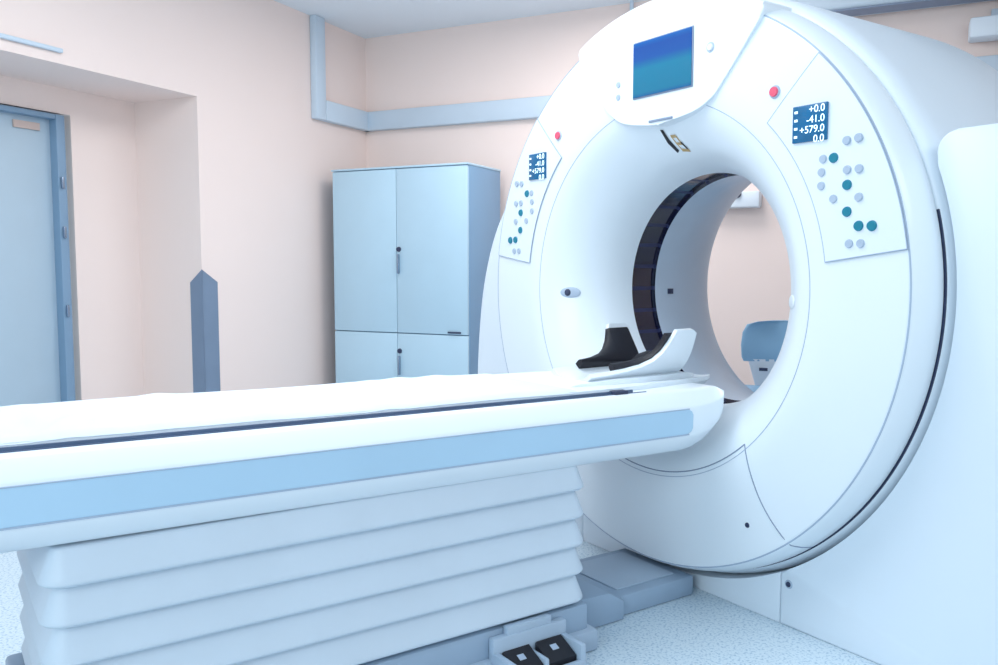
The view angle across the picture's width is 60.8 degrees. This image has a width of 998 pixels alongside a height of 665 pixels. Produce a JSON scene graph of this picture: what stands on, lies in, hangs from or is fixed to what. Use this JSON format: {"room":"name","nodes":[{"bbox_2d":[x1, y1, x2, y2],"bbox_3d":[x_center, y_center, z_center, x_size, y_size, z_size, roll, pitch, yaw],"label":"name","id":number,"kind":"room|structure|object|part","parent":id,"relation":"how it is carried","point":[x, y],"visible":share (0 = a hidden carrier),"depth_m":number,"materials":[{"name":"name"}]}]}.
{"room":"radiology room","nodes":[
{"label":"radiology room","id":0,"kind":"room"},
{"bbox_2d":[0,75,143,400],"bbox_3d":[-3.502,-0.083,1.962,0.240,1.930,6.410,2,5,25],"label":"wall","id":1,"kind":"structure","parent":0,"point":[100,136],"depth_m":4.55,"materials":[{"name":"paint"}]},
{"bbox_2d":[0,112,60,405],"bbox_3d":[-2.457,-0.173,4.011,0.040,1.760,0.810,2,5,25],"label":"door","id":2,"kind":"structure","parent":1,"relation":"in","point":[29,348],"depth_m":4.21,"materials":[{"name":"paint"}]},
{"bbox_2d":[12,119,39,130],"bbox_3d":[-2.320,-1.019,4.172,0.008,0.036,0.140,2,5,25],"label":"sign plate","id":3,"kind":"object","parent":2,"relation":"attached to","point":[15,123],"visible":1,"depth_m":4.17,"materials":[{"name":"white plastic"}]},
{"bbox_2d":[0,104,75,401],"bbox_3d":[-2.447,-0.177,3.995,0.110,1.790,0.910,2,5,25],"label":"door frame","id":4,"kind":"structure","parent":1,"relation":"attached to","point":[56,122],"depth_m":4.33,"materials":[{"name":"paint"}]},
{"bbox_2d":[61,177,64,188],"bbox_3d":[-2.209,-0.758,4.304,0.011,0.060,0.015,2,5,25],"label":"door hinge","id":5,"kind":"object","parent":4,"relation":"attached to","point":[62,178],"visible":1,"depth_m":4.30,"materials":[{"name":"silver metal"}]},
{"bbox_2d":[63,226,66,237],"bbox_3d":[-2.209,-0.509,4.324,0.011,0.060,0.015,2,5,25],"label":"door hinge","id":6,"kind":"object","parent":4,"relation":"attached to","point":[64,227],"visible":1,"depth_m":4.32,"materials":[{"name":"silver metal"}]},
{"bbox_2d":[66,305,69,316],"bbox_3d":[-2.209,-0.111,4.356,0.011,0.060,0.015,2,5,25],"label":"door hinge","id":7,"kind":"object","parent":4,"relation":"attached to","point":[67,306],"visible":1,"depth_m":4.35,"materials":[{"name":"silver metal"}]},
{"bbox_2d":[0,0,366,394],"bbox_3d":[-2.910,-0.465,2.532,0.600,2.600,8.000,2,5,25],"label":"wall","id":8,"kind":"structure","parent":0,"point":[235,176],"depth_m":4.78,"materials":[{"name":"paint"}]},
{"bbox_2d":[0,33,62,52],"bbox_3d":[-2.288,-1.195,3.066,0.022,0.020,1.600,2,5,25],"label":"duct","id":9,"kind":"object","parent":8,"relation":"attached to","point":[3,36],"visible":1,"depth_m":3.64,"materials":[{"name":"plastic"}]},
{"bbox_2d":[190,270,219,392],"bbox_3d":[-1.620,0.158,4.703,0.086,1.010,0.116,2,5,25],"label":"guard","id":10,"kind":"object","parent":8,"relation":"attached to","point":[203,288],"visible":0.64,"depth_m":4.65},
{"bbox_2d":[310,15,367,130],"bbox_3d":[-1.040,-1.699,5.641,0.050,0.640,0.620,2,5,25],"label":"duct","id":11,"kind":"object","parent":8,"relation":"attached to","point":[324,110],"visible":0.99,"depth_m":5.41,"materials":[{"name":"plastic"}]},
{"bbox_2d":[0,540,879,664],"bbox_3d":[-0.537,0.966,1.579,7.000,0.100,8.100,2,5,25],"label":"floor","id":12,"kind":"structure","parent":0,"point":[701,627],"depth_m":2.38,"materials":[{"name":"tile"}]},
{"bbox_2d":[0,371,723,664],"bbox_3d":[-0.379,0.500,2.129,2.453,0.741,0.674,-3,6,-34],"label":"table","id":13,"kind":"object","parent":12,"relation":"on","point":[424,520],"visible":0.99,"depth_m":1.88,"materials":[{"name":"white plastic"}]},
{"bbox_3d":[-0.448,0.199,1.823,1.980,0.018,0.007,-2,5,-34],"label":"slide rail","id":14,"kind":"part","parent":13,"relation":"part of","materials":[{"name":"plastic"}]},
{"bbox_3d":[-0.424,0.202,1.824,2.020,0.012,0.006,-2,5,-34],"label":"slide rail","id":15,"kind":"part","parent":13,"relation":"part of","materials":[{"name":"plastic"}]},
{"bbox_3d":[-0.355,0.285,1.829,2.175,0.072,0.028,-2,5,-34],"label":"rail","id":16,"kind":"part","parent":13,"relation":"part of","materials":[{"name":"blue plastic"}]},
{"bbox_3d":[-0.459,0.271,2.102,2.309,0.188,0.592,-2,5,-34],"label":"table frame","id":17,"kind":"part","parent":13,"relation":"part of","materials":[{"name":"white plastic"}]},
{"bbox_3d":[-0.462,0.840,2.146,1.380,0.060,0.570,-3,6,-34],"label":"foot trim","id":18,"kind":"part","parent":13,"relation":"part of","materials":[{"name":"plastic"}]},
{"bbox_3d":[0.098,0.800,2.136,0.230,0.130,0.113,-3,6,-34],"label":"pedal frame","id":19,"kind":"part","parent":13,"relation":"part of","materials":[{"name":"white plastic"}]},
{"bbox_2d":[532,323,696,386],"bbox_3d":[0.355,0.066,2.636,0.540,0.161,0.321,-3,6,-34],"label":"holder","id":20,"kind":"object","parent":13,"relation":"on","point":[619,361],"visible":1,"depth_m":2.60,"materials":[{"name":"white plastic"}]},
{"bbox_2d":[532,371,692,386],"bbox_3d":[0.355,0.137,2.642,0.540,0.019,0.230,-3,6,-34],"label":"tray","id":21,"kind":"object","parent":20,"relation":"on","point":[558,378],"depth_m":2.55,"materials":[{"name":"white plastic"}]},
{"bbox_2d":[631,351,650,359],"bbox_3d":[0.450,0.089,2.703,0.130,0.055,0.052,-3,6,-34],"label":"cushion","id":22,"kind":"object","parent":20,"relation":"on","point":[641,354],"depth_m":2.71,"materials":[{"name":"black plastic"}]},
{"bbox_3d":[0.380,0.792,2.712,0.350,0.065,0.320,-3,6,-34],"label":"floor plate","id":23,"kind":"part","parent":13,"relation":"part of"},
{"bbox_2d":[331,162,500,382],"bbox_3d":[-0.532,-0.219,5.466,0.983,1.637,0.470,2,5,25],"label":"storage cabinet","id":24,"kind":"object","parent":12,"relation":"on","point":[413,244],"visible":0.81,"depth_m":5.24,"materials":[{"name":"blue metal"}]},
{"bbox_3d":[-0.844,-0.511,5.363,0.472,1.006,0.020,2,5,25],"label":"door","id":25,"kind":"part","parent":24,"relation":"part of","materials":[{"name":"metal"}]},
{"bbox_3d":[-0.844,0.275,5.426,0.472,0.559,0.020,2,5,25],"label":"door","id":26,"kind":"part","parent":24,"relation":"part of","materials":[{"name":"metal"}]},
{"bbox_3d":[-0.622,-0.423,5.243,0.012,0.120,0.020,2,5,25],"label":"handle","id":27,"kind":"part","parent":24,"relation":"part of","materials":[{"name":"silver metal"}]},
{"bbox_3d":[-0.622,0.205,5.293,0.012,0.120,0.020,2,5,25],"label":"handle","id":28,"kind":"part","parent":24,"relation":"part of","materials":[{"name":"silver metal"}]},
{"bbox_3d":[-0.405,-0.494,5.156,0.492,1.006,0.020,2,5,25],"label":"door","id":29,"kind":"part","parent":24,"relation":"part of","materials":[{"name":"metal"}]},
{"bbox_3d":[-0.405,0.292,5.220,0.492,0.559,0.020,2,5,25],"label":"door","id":30,"kind":"part","parent":24,"relation":"part of","materials":[{"name":"metal"}]},
{"bbox_2d":[478,0,997,664],"bbox_3d":[0.858,-0.134,2.967,0.956,1.870,2.352,-3,6,-34],"label":"gantry","id":31,"kind":"object","parent":12,"relation":"on","point":[848,501],"visible":0.93,"depth_m":2.29,"materials":[{"name":"white plastic"}]},
{"bbox_3d":[0.110,-0.530,3.210,0.005,0.530,0.406,-3,6,-34],"label":"control panel","id":32,"kind":"part","parent":31,"relation":"part of","materials":[{"name":"plastic"}]},
{"bbox_3d":[0.838,-0.443,2.135,0.006,0.530,0.406,-3,6,-34],"label":"control panel","id":33,"kind":"part","parent":31,"relation":"part of","materials":[{"name":"white plastic"}]},
{"bbox_2d":[741,320,787,391],"bbox_3d":[1.358,0.340,4.002,0.526,0.760,0.567,2,5,20],"label":"office chair","id":34,"kind":"object","parent":12,"relation":"on","point":[762,341],"visible":0.1,"depth_m":4.21,"materials":[{"name":"blue plastic"}]},
{"bbox_3d":[1.332,0.309,4.000,0.440,0.060,0.440,2,5,20],"label":"seat","id":35,"kind":"part","parent":34,"relation":"part of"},
{"bbox_3d":[1.412,0.043,4.200,0.410,0.200,0.114,2,5,20],"label":"backrest","id":36,"kind":"part","parent":34,"relation":"part of","materials":[{"name":"blue fabric"}]},
{"bbox_2d":[274,0,647,38],"bbox_3d":[-0.537,-1.725,1.362,7.000,0.100,8.100,2,5,25],"label":"ceiling","id":37,"kind":"structure","parent":0,"point":[365,19],"depth_m":5.25,"materials":[{"name":"paint"}]},
{"bbox_2d":[365,0,997,384],"bbox_3d":[1.442,-0.660,4.948,6.400,2.600,0.100,2,5,25],"label":"wall","id":38,"kind":"structure","parent":0,"point":[749,280],"depth_m":5.42,"materials":[{"name":"paint"}]},
{"bbox_2d":[630,0,633,10],"bbox_3d":[0.789,-1.723,5.072,0.024,0.500,0.024,2,5,25],"label":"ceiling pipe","id":39,"kind":"object","parent":38,"relation":"attached to","point":[631,1],"visible":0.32,"depth_m":5.04,"materials":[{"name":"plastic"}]},
{"bbox_2d":[365,55,997,131],"bbox_3d":[1.320,-1.380,4.864,5.000,0.130,0.052,2,5,25],"label":"duct","id":40,"kind":"object","parent":38,"relation":"attached to","point":[529,107],"visible":0.33,"depth_m":5.57,"materials":[{"name":"plastic"}]},
{"bbox_2d":[729,191,761,208],"bbox_3d":[1.350,-0.762,4.860,0.280,0.097,0.120,2,5,25],"label":"wall dispenser","id":41,"kind":"object","parent":38,"relation":"attached to","point":[746,199],"visible":0.36,"depth_m":4.79,"materials":[{"name":"white plastic"}]},
{"bbox_2d":[791,0,994,16],"bbox_3d":[2.097,-1.774,4.370,1.200,0.206,0.200,2,5,25],"label":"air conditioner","id":42,"kind":"object","parent":38,"relation":"attached to","point":[852,8],"visible":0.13,"depth_m":4.39,"materials":[{"name":"plastic"}]},
{"bbox_2d":[968,8,997,42],"bbox_3d":[2.485,-1.546,4.237,0.250,0.160,0.160,2,5,25],"label":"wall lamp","id":43,"kind":"object","parent":38,"relation":"attached to","point":[985,28],"visible":1,"depth_m":4.20,"materials":[{"name":"plastic"}]}
]}

